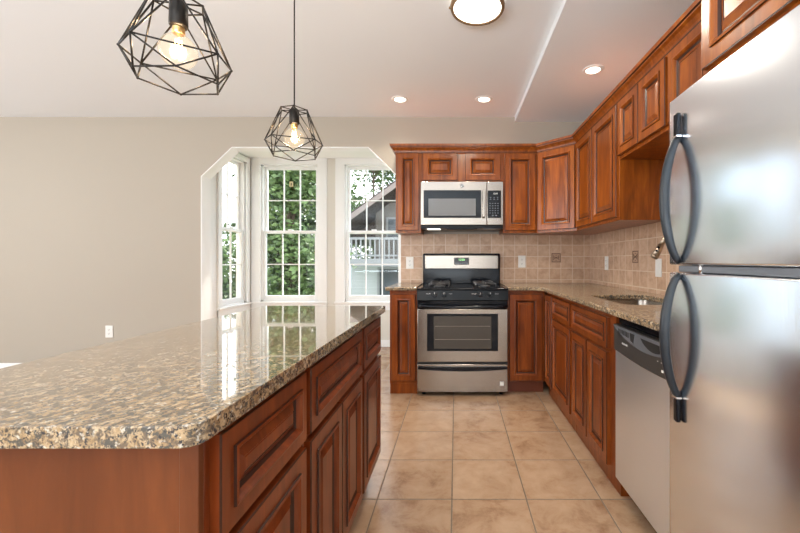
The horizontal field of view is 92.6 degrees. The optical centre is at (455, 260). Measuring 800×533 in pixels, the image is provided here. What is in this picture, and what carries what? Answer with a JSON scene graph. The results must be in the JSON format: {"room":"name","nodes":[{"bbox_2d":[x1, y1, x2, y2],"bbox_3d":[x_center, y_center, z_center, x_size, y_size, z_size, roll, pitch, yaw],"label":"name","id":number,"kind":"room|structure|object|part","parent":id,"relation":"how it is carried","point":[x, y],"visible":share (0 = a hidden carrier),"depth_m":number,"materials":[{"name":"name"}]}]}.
{"room":"kitchen","nodes":[
{"label":"kitchen","id":0,"kind":"room"},
{"bbox_2d":[211,153,249,317],"bbox_3d":[-2.780,-0.165,4.493,0.120,2.610,1.014,0,0,0],"label":"wall","id":1,"kind":"structure","parent":0,"point":[213,179],"depth_m":4.26,"materials":[{"name":"white paint"}]},
{"bbox_2d":[216,153,251,316],"bbox_3d":[-2.755,-0.340,4.630,0.160,1.989,0.680,0,0,0],"label":"window","id":2,"kind":"structure","parent":1,"relation":"in","point":[231,305],"depth_m":4.84,"materials":[{"name":"white wood"}]},
{"bbox_3d":[-2.804,-0.805,4.630,0.035,0.894,0.484,0,0,0],"label":"sash","id":3,"kind":"part","parent":2,"relation":"part of","materials":[{"name":"white wood"}]},
{"bbox_3d":[-2.763,0.061,4.630,0.035,0.918,0.484,0,0,0],"label":"sash","id":4,"kind":"part","parent":2,"relation":"part of","materials":[{"name":"white wood"}]},
{"bbox_3d":[-2.784,-0.362,4.630,0.103,1.835,0.540,0,0,0],"label":"frame","id":5,"kind":"part","parent":2,"relation":"part of","materials":[{"name":"white wood"}]},
{"bbox_3d":[-2.708,0.599,4.630,0.065,0.112,0.680,0,0,0],"label":"sill","id":6,"kind":"part","parent":2,"relation":"part of","materials":[{"name":"white wood"}]},
{"bbox_2d":[0,117,582,362],"bbox_3d":[-2.515,-0.212,3.921,8.169,2.704,0.130,0,0,0],"label":"wall","id":7,"kind":"structure","parent":0,"point":[100,217],"depth_m":3.86,"materials":[{"name":"beige paint"}]},
{"bbox_2d":[0,363,20,367],"bbox_3d":[-4.500,1.093,3.849,3.800,0.095,0.014,0,0,0],"label":"baseboard","id":8,"kind":"structure","parent":7,"relation":"attached to","point":[2,365],"depth_m":3.84,"materials":[{"name":"white wood"}]},
{"bbox_2d":[105,326,112,337],"bbox_3d":[-3.535,0.724,3.852,0.075,0.122,0.008,0,0,0],"label":"wall outlet","id":9,"kind":"object","parent":7,"relation":"attached to","point":[108,329],"visible":1,"depth_m":3.85,"materials":[{"name":"white plastic"}]},
{"bbox_2d":[201,147,400,320],"bbox_3d":[-1.581,-0.009,3.921,2.039,2.298,0.139,0,0,0],"label":"trim","id":10,"kind":"structure","parent":7,"relation":"attached to","point":[232,152],"depth_m":3.92,"materials":[{"name":"white"}]},
{"bbox_2d":[396,153,423,234],"bbox_3d":[-0.444,-0.628,3.673,0.236,0.743,0.346,0,0,0],"label":"upper cabinet","id":11,"kind":"object","parent":7,"relation":"attached to","point":[408,165],"visible":0.94,"depth_m":3.51,"materials":[{"name":"brown wood"}]},
{"bbox_2d":[389,0,701,155],"bbox_3d":[0.213,-1.035,2.132,1.651,0.082,3.444,0,0,0],"label":"crown molding","id":12,"kind":"structure","parent":11,"relation":"attached to","point":[692,16],"depth_m":2.62,"materials":[{"name":"brown wood"}]},
{"bbox_2d":[421,153,502,181],"bbox_3d":[0.056,-0.864,3.673,0.764,0.273,0.346,0,0,0],"label":"upper cabinet","id":13,"kind":"object","parent":7,"relation":"attached to","point":[435,167],"visible":0.9,"depth_m":3.51,"materials":[{"name":"brown wood"}]},
{"bbox_3d":[-0.147,-0.870,3.513,0.326,0.250,0.026,0,0,0],"label":"door","id":14,"kind":"part","parent":13,"relation":"part of","materials":[{"name":"brown wood"}]},
{"bbox_2d":[421,182,502,231],"bbox_3d":[0.055,-0.505,3.635,0.760,0.440,0.430,0,0,0],"label":"microwave","id":15,"kind":"object","parent":13,"relation":"attached to","point":[445,206],"visible":1,"depth_m":3.46,"materials":[{"name":"silver metal"}]},
{"bbox_3d":[-0.021,-0.525,3.481,0.608,0.400,0.032,0,0,0],"label":"door","id":16,"kind":"part","parent":15,"relation":"part of","materials":[{"name":"silver metal"}]},
{"bbox_3d":[0.253,-0.517,3.443,0.028,0.250,0.046,0,0,0],"label":"handle","id":17,"kind":"part","parent":15,"relation":"part of","materials":[{"name":"silver metal"}]},
{"bbox_3d":[0.352,-0.516,3.464,0.122,0.252,0.004,0,0,0],"label":"control panel","id":18,"kind":"part","parent":15,"relation":"part of","materials":[{"name":"black plastic"}]},
{"bbox_3d":[0.360,-0.525,3.481,0.150,0.400,0.032,0,0,0],"label":"control frame","id":19,"kind":"part","parent":15,"relation":"part of","materials":[{"name":"silver metal"}]},
{"bbox_3d":[0.249,-0.870,3.513,0.326,0.250,0.026,0,0,0],"label":"door","id":20,"kind":"part","parent":13,"relation":"part of","materials":[{"name":"brown wood"}]},
{"bbox_2d":[401,234,589,282],"bbox_3d":[0.404,-0.015,3.852,1.930,0.510,0.008,0,0,0],"label":"backsplash","id":21,"kind":"structure","parent":7,"relation":"attached to","point":[574,267],"depth_m":3.85,"materials":[{"name":"tile"}]},
{"bbox_2d":[406,257,412,268],"bbox_3d":[-0.470,0.024,3.844,0.075,0.122,0.008,0,0,0],"label":"wall outlet","id":22,"kind":"object","parent":21,"relation":"attached to","point":[409,260],"visible":1,"depth_m":3.84,"materials":[{"name":"white plastic"}]},
{"bbox_2d":[518,256,525,267],"bbox_3d":[0.670,0.011,3.844,0.075,0.122,0.008,0,0,0],"label":"wall outlet","id":23,"kind":"object","parent":21,"relation":"attached to","point":[521,259],"visible":1,"depth_m":3.84,"materials":[{"name":"white plastic"}]},
{"bbox_2d":[551,253,560,262],"bbox_3d":[1.018,-0.028,3.844,0.100,0.100,0.007,0,0,0],"label":"tile","id":24,"kind":"object","parent":21,"relation":"attached to","point":[555,257],"depth_m":3.84,"materials":[{"name":"beige tile"}]},
{"bbox_2d":[499,153,536,234],"bbox_3d":[0.599,-0.628,3.673,0.322,0.743,0.346,0,0,0],"label":"upper cabinet","id":25,"kind":"object","parent":7,"relation":"attached to","point":[519,169],"visible":0.96,"depth_m":3.51,"materials":[{"name":"brown wood"}]},
{"bbox_2d":[533,145,609,234],"bbox_3d":[1.062,-0.628,3.549,0.612,0.743,0.612,0,0,0],"label":"upper cabinet","id":26,"kind":"object","parent":7,"relation":"attached to","point":[556,168],"visible":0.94,"depth_m":3.37,"materials":[{"name":"brown wood"}]},
{"bbox_3d":[0.890,-0.637,3.377,0.026,0.716,0.371,0,0,-45],"label":"door","id":27,"kind":"part","parent":26,"relation":"part of","materials":[{"name":"brown wood"}]},
{"bbox_2d":[239,152,376,157],"bbox_3d":[-1.580,-1.420,4.553,2.520,0.140,1.134,0,0,0],"label":"ceiling","id":28,"kind":"structure","parent":0,"point":[247,154],"depth_m":4.86,"materials":[{"name":"white paint"}]},
{"bbox_2d":[250,158,389,339],"bbox_3d":[-1.580,-0.165,5.060,2.520,2.610,0.120,0,0,0],"label":"wall","id":29,"kind":"structure","parent":0,"point":[385,317],"depth_m":5.00,"materials":[{"name":"white paint"}]},
{"bbox_2d":[251,158,327,308],"bbox_3d":[-2.203,-0.363,5.035,1.019,2.036,0.160,0,0,0],"label":"window","id":30,"kind":"structure","parent":29,"relation":"in","point":[260,167],"depth_m":4.98,"materials":[{"name":"white wood"}]},
{"bbox_3d":[-2.203,-0.362,5.064,0.775,1.835,0.103,0,0,0],"label":"frame","id":31,"kind":"part","parent":30,"relation":"part of","materials":[{"name":"white wood"}]},
{"bbox_3d":[-2.203,0.599,4.987,1.019,0.112,0.065,0,0,0],"label":"sill","id":32,"kind":"part","parent":30,"relation":"part of","materials":[{"name":"white wood"}]},
{"bbox_3d":[-2.203,0.061,5.043,0.719,0.918,0.035,0,0,0],"label":"sash","id":33,"kind":"part","parent":30,"relation":"part of","materials":[{"name":"white wood"}]},
{"bbox_3d":[-2.203,-0.805,5.083,0.719,0.894,0.035,0,0,0],"label":"sash","id":34,"kind":"part","parent":30,"relation":"part of","materials":[{"name":"white wood"}]},
{"bbox_2d":[334,158,399,309],"bbox_3d":[-1.093,-0.363,5.035,1.019,2.036,0.160,0,0,0],"label":"window","id":35,"kind":"structure","parent":29,"relation":"in","point":[343,166],"depth_m":4.98,"materials":[{"name":"white wood"}]},
{"bbox_3d":[-1.093,0.599,4.987,1.019,0.112,0.065,0,0,0],"label":"sill","id":36,"kind":"part","parent":35,"relation":"part of","materials":[{"name":"white wood"}]},
{"bbox_3d":[-1.093,-0.362,5.064,0.775,1.835,0.103,0,0,0],"label":"frame","id":37,"kind":"part","parent":35,"relation":"part of","materials":[{"name":"white wood"}]},
{"bbox_3d":[-1.093,-0.805,5.083,0.719,0.894,0.035,0,0,0],"label":"sash","id":38,"kind":"part","parent":35,"relation":"part of","materials":[{"name":"white wood"}]},
{"bbox_3d":[-1.093,0.061,5.043,0.719,0.918,0.035,0,0,0],"label":"sash","id":39,"kind":"part","parent":35,"relation":"part of","materials":[{"name":"white wood"}]},
{"bbox_2d":[381,340,389,346],"bbox_3d":[-1.580,1.095,4.993,2.260,0.090,0.014,0,0,0],"label":"baseboard","id":40,"kind":"structure","parent":29,"relation":"attached to","point":[384,343],"depth_m":4.99,"materials":[{"name":"white wood"}]},
{"bbox_2d":[0,0,694,121],"bbox_3d":[-2.515,-1.514,-0.392,8.169,0.201,8.616,0,0,0],"label":"ceiling","id":41,"kind":"structure","parent":0,"point":[59,58],"depth_m":2.70,"materials":[{"name":"white paint"}]},
{"bbox_2d":[116,0,232,95],"bbox_3d":[-0.712,-0.960,0.970,0.240,1.007,0.190,0,0,-33],"label":"pendant lamp","id":42,"kind":"object","parent":41,"relation":"hanging from","point":[178,14],"visible":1,"depth_m":0.96,"materials":[{"name":"black metal"}]},
{"bbox_2d":[168,0,188,30],"bbox_3d":[-0.712,-0.633,0.970,0.042,0.070,0.042,0,0,-33],"label":"socket","id":43,"kind":"object","parent":42,"relation":"attached to","point":[178,11],"depth_m":0.96,"materials":[{"name":"black metal"}]},
{"bbox_2d":[264,0,322,161],"bbox_3d":[-0.710,-0.960,1.660,0.240,1.007,0.190,0,0,-21],"label":"pendant lamp","id":44,"kind":"object","parent":41,"relation":"hanging from","point":[294,113],"visible":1,"depth_m":1.65,"materials":[{"name":"black metal"}]},
{"bbox_2d":[289,108,298,124],"bbox_3d":[-0.710,-0.633,1.660,0.042,0.070,0.042,0,0,-21],"label":"socket","id":45,"kind":"object","parent":44,"relation":"attached to","point":[293,114],"depth_m":1.64,"materials":[{"name":"black metal"}]},
{"bbox_3d":[-0.710,-1.050,1.660,0.005,0.769,0.005,0,0,-43],"label":"cord","id":46,"kind":"part","parent":44,"relation":"part of","materials":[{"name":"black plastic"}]},
{"bbox_2d":[391,95,408,102],"bbox_3d":[-0.508,-1.461,3.430,0.156,0.006,0.156,0,0,0],"label":"recessed light","id":47,"kind":"object","parent":41,"relation":"in","point":[399,99],"visible":1,"depth_m":3.43,"materials":[{"name":"white"}]},
{"bbox_2d":[449,0,504,25],"bbox_3d":[0.116,-1.425,2.120,0.314,0.076,0.306,0,0,0],"label":"flush ceiling light","id":48,"kind":"object","parent":41,"relation":"attached to","point":[467,12],"visible":1,"depth_m":2.12,"materials":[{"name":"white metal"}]},
{"bbox_2d":[475,95,492,102],"bbox_3d":[0.254,-1.461,3.430,0.156,0.006,0.156,0,0,0],"label":"recessed light","id":49,"kind":"object","parent":41,"relation":"in","point":[481,99],"visible":1,"depth_m":3.43,"materials":[{"name":"white"}]},
{"bbox_2d":[582,64,603,74],"bbox_3d":[1.015,-1.410,2.800,0.156,0.006,0.156,0,0,0],"label":"recessed light","id":50,"kind":"object","parent":41,"relation":"in","point":[594,69],"visible":1,"depth_m":2.79,"materials":[{"name":"white plastic"}]},
{"bbox_2d":[349,347,655,532],"bbox_3d":[-2.515,1.200,0.225,8.169,0.120,9.850,0,0,0],"label":"floor","id":51,"kind":"structure","parent":0,"point":[447,462],"depth_m":2.05,"materials":[{"name":"tile"}]},
{"bbox_2d":[0,443,203,532],"bbox_3d":[-0.699,0.707,0.613,0.572,0.867,0.014,0,0,0],"label":"island end panel","id":52,"kind":"object","parent":51,"relation":"on","point":[42,490],"visible":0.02,"depth_m":0.61,"materials":[{"name":"brown wood"}]},
{"bbox_2d":[204,371,306,532],"bbox_3d":[-0.684,0.707,0.819,0.592,0.867,0.394,0,0,0],"label":"base cabinet","id":53,"kind":"object","parent":51,"relation":"on","point":[255,468],"visible":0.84,"depth_m":0.78,"materials":[{"name":"brown wood"}]},
{"bbox_3d":[-0.402,0.750,0.819,0.026,0.510,0.366,0,0,0],"label":"door","id":54,"kind":"part","parent":53,"relation":"part of","materials":[{"name":"brown wood"}]},
{"bbox_2d":[301,330,361,532],"bbox_3d":[-0.684,0.707,1.315,0.592,0.867,0.594,0,0,0],"label":"base cabinet","id":55,"kind":"object","parent":51,"relation":"on","point":[333,443],"visible":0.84,"depth_m":1.25,"materials":[{"name":"brown wood"}]},
{"bbox_3d":[-0.402,0.750,1.171,0.026,0.510,0.279,0,0,0],"label":"door","id":56,"kind":"part","parent":55,"relation":"part of","materials":[{"name":"brown wood"}]},
{"bbox_3d":[-0.402,0.384,1.315,0.026,0.182,0.566,0,0,0],"label":"drawer","id":57,"kind":"part","parent":55,"relation":"part of","materials":[{"name":"brown wood"}]},
{"bbox_3d":[-0.402,0.750,1.458,0.026,0.510,0.279,0,0,0],"label":"door","id":58,"kind":"part","parent":55,"relation":"part of","materials":[{"name":"brown wood"}]},
{"bbox_2d":[359,316,380,493],"bbox_3d":[-0.684,0.707,1.806,0.592,0.867,0.384,0,0,0],"label":"base cabinet","id":59,"kind":"object","parent":51,"relation":"on","point":[371,333],"visible":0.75,"depth_m":1.77,"materials":[{"name":"brown wood"}]},
{"bbox_2d":[0,306,384,448],"bbox_3d":[-0.694,0.256,1.276,0.640,0.032,1.462,0,0,0],"label":"countertop","id":60,"kind":"structure","parent":59,"relation":"on","point":[178,387],"depth_m":0.77,"materials":[{"name":"stone"}]},
{"bbox_3d":[-0.402,0.384,1.808,0.026,0.182,0.360,0,0,0],"label":"drawer","id":61,"kind":"part","parent":59,"relation":"part of","materials":[{"name":"brown wood"}]},
{"bbox_2d":[390,291,417,392],"bbox_3d":[-0.448,0.698,3.527,0.236,0.884,0.638,0,0,0],"label":"base cabinet","id":62,"kind":"object","parent":51,"relation":"on","point":[403,304],"visible":0.78,"depth_m":3.22,"materials":[{"name":"brown wood"}]},
{"bbox_2d":[385,283,422,290],"bbox_3d":[-0.466,0.240,3.523,0.268,0.029,0.647,0,0,0],"label":"countertop","id":63,"kind":"structure","parent":62,"relation":"on","point":[398,286],"depth_m":3.21,"materials":[{"name":"stone"}]},
{"bbox_2d":[417,253,507,393],"bbox_3d":[0.055,0.535,3.462,0.770,1.210,0.737,0,0,0],"label":"gas range","id":64,"kind":"object","parent":51,"relation":"on","point":[462,311],"visible":1,"depth_m":3.16,"materials":[{"name":"silver metal"}]},
{"bbox_3d":[0.055,0.007,3.751,0.148,0.070,0.008,0,0,0],"label":"display panel","id":65,"kind":"part","parent":64,"relation":"part of","materials":[{"name":"black plastic"}]},
{"bbox_3d":[0.055,0.015,3.760,0.730,0.137,0.015,0,0,0],"label":"backguard trim","id":66,"kind":"part","parent":64,"relation":"part of","materials":[{"name":"silver metal"}]},
{"bbox_3d":[0.055,0.985,3.178,0.756,0.234,0.034,0,0,0],"label":"storage drawer","id":67,"kind":"part","parent":64,"relation":"part of","materials":[{"name":"silver metal"}]},
{"bbox_3d":[0.055,0.905,3.155,0.744,0.040,0.013,0,0,0],"label":"handle","id":68,"kind":"part","parent":64,"relation":"part of","materials":[{"name":"black metal"}]},
{"bbox_3d":[0.055,0.627,3.180,0.756,0.445,0.040,0,0,0],"label":"oven door","id":69,"kind":"part","parent":64,"relation":"part of","materials":[{"name":"silver metal"}]},
{"bbox_3d":[0.055,0.381,3.129,0.746,0.038,0.072,0,0,0],"label":"handle","id":70,"kind":"part","parent":64,"relation":"part of","materials":[{"name":"black metal"}]},
{"bbox_3d":[0.055,0.601,3.159,0.594,0.312,0.004,0,0,0],"label":"door frame glass","id":71,"kind":"part","parent":64,"relation":"part of","materials":[{"name":"black glass"}]},
{"bbox_2d":[417,284,507,289],"bbox_3d":[0.055,0.238,3.455,0.762,0.018,0.620,0,0,0],"label":"cooktop","id":72,"kind":"object","parent":64,"relation":"in","point":[425,286],"depth_m":3.21,"materials":[{"name":"black metal"}]},
{"bbox_3d":[0.055,0.289,3.175,0.762,0.085,0.079,0,0,0],"label":"control panel","id":73,"kind":"part","parent":64,"relation":"part of","materials":[{"name":"black plastic"}]},
{"bbox_2d":[507,290,544,391],"bbox_3d":[0.599,0.698,3.527,0.318,0.884,0.638,0,0,0],"label":"base cabinet","id":74,"kind":"object","parent":51,"relation":"on","point":[526,309],"visible":0.79,"depth_m":3.22,"materials":[{"name":"brown wood"}]},
{"bbox_2d":[545,293,556,403],"bbox_3d":[1.054,0.698,3.111,0.610,0.884,0.242,0,0,0],"label":"base cabinet","id":75,"kind":"object","parent":51,"relation":"on","point":[548,297],"visible":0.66,"depth_m":3.10,"materials":[{"name":"brown wood"}]},
{"bbox_3d":[0.762,0.655,3.110,0.026,0.739,0.220,0,0,0],"label":"door","id":76,"kind":"part","parent":75,"relation":"part of","materials":[{"name":"brown wood"}]},
{"bbox_2d":[552,295,576,432],"bbox_3d":[1.054,0.698,2.744,0.610,0.884,0.487,0,0,0],"label":"base cabinet","id":77,"kind":"object","parent":51,"relation":"on","point":[561,307],"visible":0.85,"depth_m":2.71,"materials":[{"name":"brown wood"}]},
{"bbox_3d":[0.762,0.363,2.745,0.026,0.154,0.452,0,0,0],"label":"drawer","id":78,"kind":"part","parent":77,"relation":"part of","materials":[{"name":"brown wood"}]},
{"bbox_3d":[0.762,0.743,2.745,0.026,0.565,0.452,0,0,0],"label":"door","id":79,"kind":"part","parent":77,"relation":"part of","materials":[{"name":"brown wood"}]},
{"bbox_2d":[571,299,639,495],"bbox_3d":[1.054,0.698,2.161,0.610,0.884,0.672,0,0,0],"label":"base cabinet","id":80,"kind":"object","parent":51,"relation":"on","point":[593,353],"visible":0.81,"depth_m":2.05,"materials":[{"name":"brown wood"}]},
{"bbox_3d":[0.762,0.743,2.339,0.026,0.565,0.284,0,0,0],"label":"door","id":81,"kind":"part","parent":80,"relation":"part of","materials":[{"name":"brown wood"}]},
{"bbox_2d":[500,283,664,330],"bbox_3d":[0.900,0.240,2.542,0.920,0.029,2.611,0,0,0],"label":"countertop","id":82,"kind":"structure","parent":80,"relation":"on","point":[591,295],"depth_m":2.45,"materials":[{"name":"stone"}]},
{"bbox_2d":[609,300,662,304],"bbox_3d":[1.050,0.351,2.203,0.398,0.188,0.573,0,0,0],"label":"sink","id":83,"kind":"object","parent":82,"relation":"in","point":[629,302],"visible":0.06,"depth_m":2.48,"materials":[{"name":"silver metal"}]},
{"bbox_2d":[650,236,664,259],"bbox_3d":[1.225,0.017,2.188,0.233,0.418,0.129,0,0,0],"label":"faucet","id":84,"kind":"object","parent":82,"relation":"on","point":[657,251],"visible":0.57,"depth_m":2.14,"materials":[{"name":"silver metal"}]},
{"bbox_3d":[0.762,0.363,2.189,0.026,0.154,0.584,0,0,0],"label":"drawer","id":85,"kind":"part","parent":80,"relation":"part of","materials":[{"name":"brown wood"}]},
{"bbox_3d":[0.762,0.743,2.041,0.026,0.565,0.288,0,0,0],"label":"door","id":86,"kind":"part","parent":80,"relation":"part of","materials":[{"name":"brown wood"}]},
{"bbox_2d":[613,318,669,532],"bbox_3d":[1.049,0.704,1.523,0.592,0.872,0.590,0,0,0],"label":"dishwasher","id":87,"kind":"object","parent":51,"relation":"on","point":[642,388],"visible":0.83,"depth_m":1.54,"materials":[{"name":"silver metal"}]},
{"bbox_3d":[0.781,0.369,1.523,0.047,0.134,0.590,0,0,0],"label":"control panel","id":88,"kind":"part","parent":87,"relation":"part of","materials":[{"name":"grey"}]},
{"bbox_2d":[659,4,799,532],"bbox_3d":[0.987,0.316,0.866,0.736,1.648,0.722,0,0,0],"label":"refrigerator","id":89,"kind":"object","parent":51,"relation":"on","point":[729,190],"visible":1,"depth_m":0.90,"materials":[{"name":"grey metal"}]},
{"bbox_3d":[0.654,0.229,1.150,0.069,0.386,0.028,0,0,0],"label":"handle","id":90,"kind":"part","parent":89,"relation":"part of","materials":[{"name":"black"}]},
{"bbox_3d":[0.654,-0.185,1.150,0.069,0.393,0.028,0,0,0],"label":"handle","id":91,"kind":"part","parent":89,"relation":"part of","materials":[{"name":"black"}]},
{"bbox_3d":[0.712,0.558,0.866,0.072,1.043,0.722,0,0,0],"label":"fridge door","id":92,"kind":"part","parent":89,"relation":"part of","materials":[{"name":"silver metal"}]},
{"bbox_3d":[0.712,-0.247,0.866,0.072,0.521,0.722,0,0,0],"label":"freezer door","id":93,"kind":"part","parent":89,"relation":"part of","materials":[{"name":"silver metal"}]},
{"bbox_3d":[1.444,-0.212,-0.372,0.150,2.704,8.656,0,0,0],"label":"wall","id":94,"kind":"structure","parent":0,"visible":0},
{"bbox_2d":[576,105,663,230],"bbox_3d":[1.186,-0.628,2.823,0.346,0.743,0.846,0,0,0],"label":"upper cabinet","id":95,"kind":"object","parent":94,"relation":"attached to","point":[613,193],"visible":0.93,"depth_m":2.53,"materials":[{"name":"brown wood"}]},
{"bbox_3d":[1.026,-0.637,3.034,0.026,0.716,0.385,0,0,0],"label":"door","id":96,"kind":"part","parent":95,"relation":"part of","materials":[{"name":"brown wood"}]},
{"bbox_3d":[1.026,-0.637,2.622,0.026,0.716,0.419,0,0,0],"label":"door","id":97,"kind":"part","parent":95,"relation":"part of","materials":[{"name":"brown wood"}]},
{"bbox_2d":[590,222,679,294],"bbox_3d":[1.365,-0.210,2.524,0.008,0.900,2.648,0,0,0],"label":"backsplash","id":98,"kind":"structure","parent":94,"relation":"attached to","point":[618,245],"depth_m":2.95,"materials":[{"name":"tile"}]},
{"bbox_2d":[605,256,607,269],"bbox_3d":[1.357,0.024,3.410,0.008,0.122,0.075,0,0,0],"label":"wall outlet","id":99,"kind":"object","parent":98,"relation":"attached to","point":[606,257],"visible":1,"depth_m":3.40,"materials":[{"name":"white plastic"}]},
{"bbox_2d":[632,250,638,262],"bbox_3d":[1.357,-0.028,2.860,0.007,0.100,0.100,0,0,0],"label":"tile","id":100,"kind":"object","parent":98,"relation":"attached to","point":[635,253],"depth_m":2.86,"materials":[{"name":"beige tile"}]},
{"bbox_2d":[655,259,661,276],"bbox_3d":[1.356,0.049,2.535,0.010,0.122,0.075,0,0,0],"label":"wall switch","id":101,"kind":"object","parent":98,"relation":"attached to","point":[658,263],"visible":0.9,"depth_m":2.52,"materials":[{"name":"white plastic"}]},
{"bbox_2d":[618,57,669,159],"bbox_3d":[1.186,-0.820,2.118,0.346,0.360,0.565,0,0,0],"label":"upper cabinet","id":102,"kind":"object","parent":94,"relation":"attached to","point":[643,126],"visible":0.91,"depth_m":2.09,"materials":[{"name":"brown wood"}]},
{"bbox_3d":[1.026,-0.828,2.256,0.026,0.335,0.263,0,0,0],"label":"door","id":103,"kind":"part","parent":102,"relation":"part of","materials":[{"name":"brown wood"}]},
{"bbox_3d":[1.026,-0.828,1.981,0.026,0.335,0.268,0,0,0],"label":"door","id":104,"kind":"part","parent":102,"relation":"part of","materials":[{"name":"brown wood"}]},
{"bbox_2d":[668,21,702,123],"bbox_3d":[1.186,-0.820,1.508,0.346,0.360,0.655,0,0,0],"label":"upper cabinet","id":105,"kind":"object","parent":94,"relation":"attached to","point":[685,60],"visible":0.21,"depth_m":1.68,"materials":[{"name":"brown wood"}]},
{"bbox_2d":[702,0,799,75],"bbox_3d":[1.052,-0.780,0.792,0.626,0.440,0.760,0,0,0],"label":"upper cabinet","id":106,"kind":"object","parent":94,"relation":"attached to","point":[727,25],"visible":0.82,"depth_m":1.03,"materials":[{"name":"brown wood"}]},
{"label":"outside","id":107,"kind":"structure","parent":0,"visible":0},
{"bbox_3d":[-5.000,4.190,32.700,50.000,0.100,54.600,0,0,0],"label":"ground","id":108,"kind":"structure","parent":107,"visible":0},
{"bbox_2d":[222,222,235,299],"bbox_3d":[-6.859,1.613,10.831,4.123,6.396,4.075,0,0,-40],"label":"tree","id":109,"kind":"object","parent":108,"relation":"on","point":[225,260],"visible":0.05,"depth_m":10.75,"materials":[{"name":"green plant"}]},
{"bbox_2d":[222,170,356,294],"bbox_3d":[-4.113,0.432,9.303,3.148,7.498,3.238,0,0,43],"label":"tree","id":110,"kind":"object","parent":108,"relation":"on","point":[274,243],"visible":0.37,"depth_m":8.84,"materials":[{"name":"green plant"}]},
{"bbox_2d":[268,172,315,293],"bbox_3d":[-7.598,-0.444,17.580,4.797,10.295,4.738,0,0,-9],"label":"tree","id":111,"kind":"object","parent":108,"relation":"on","point":[312,223],"visible":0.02,"depth_m":17.07,"materials":[{"name":"plant"}]},
{"bbox_2d":[350,170,395,258],"bbox_3d":[-5.718,-2.874,25.928,8.740,14.045,7.584,0,0,-38],"label":"tree","id":112,"kind":"object","parent":108,"relation":"on","point":[374,174],"visible":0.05,"depth_m":25.85,"materials":[{"name":"plant"}]},
{"bbox_2d":[350,180,397,294],"bbox_3d":[-0.050,0.005,16.920,8.820,8.270,8.760,0,0,0],"label":"house","id":113,"kind":"structure","parent":108,"relation":"on","point":[374,208],"depth_m":13.95,"materials":[{"name":"grey"}]},
{"bbox_3d":[-0.150,-0.425,12.850,7.500,0.730,0.060,0,0,0],"label":"railing","id":114,"kind":"part","parent":113,"relation":"part of","materials":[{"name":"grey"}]},
{"bbox_3d":[-2.400,0.890,13.945,0.840,1.140,0.011,0,0,0],"label":"pane","id":115,"kind":"part","parent":113,"relation":"part of","materials":[{"name":"clear glass"}]},
{"bbox_3d":[-2.275,-1.185,14.046,0.490,0.690,0.011,0,0,0],"label":"pane","id":116,"kind":"part","parent":113,"relation":"part of","materials":[{"name":"clear glass"}]}
]}

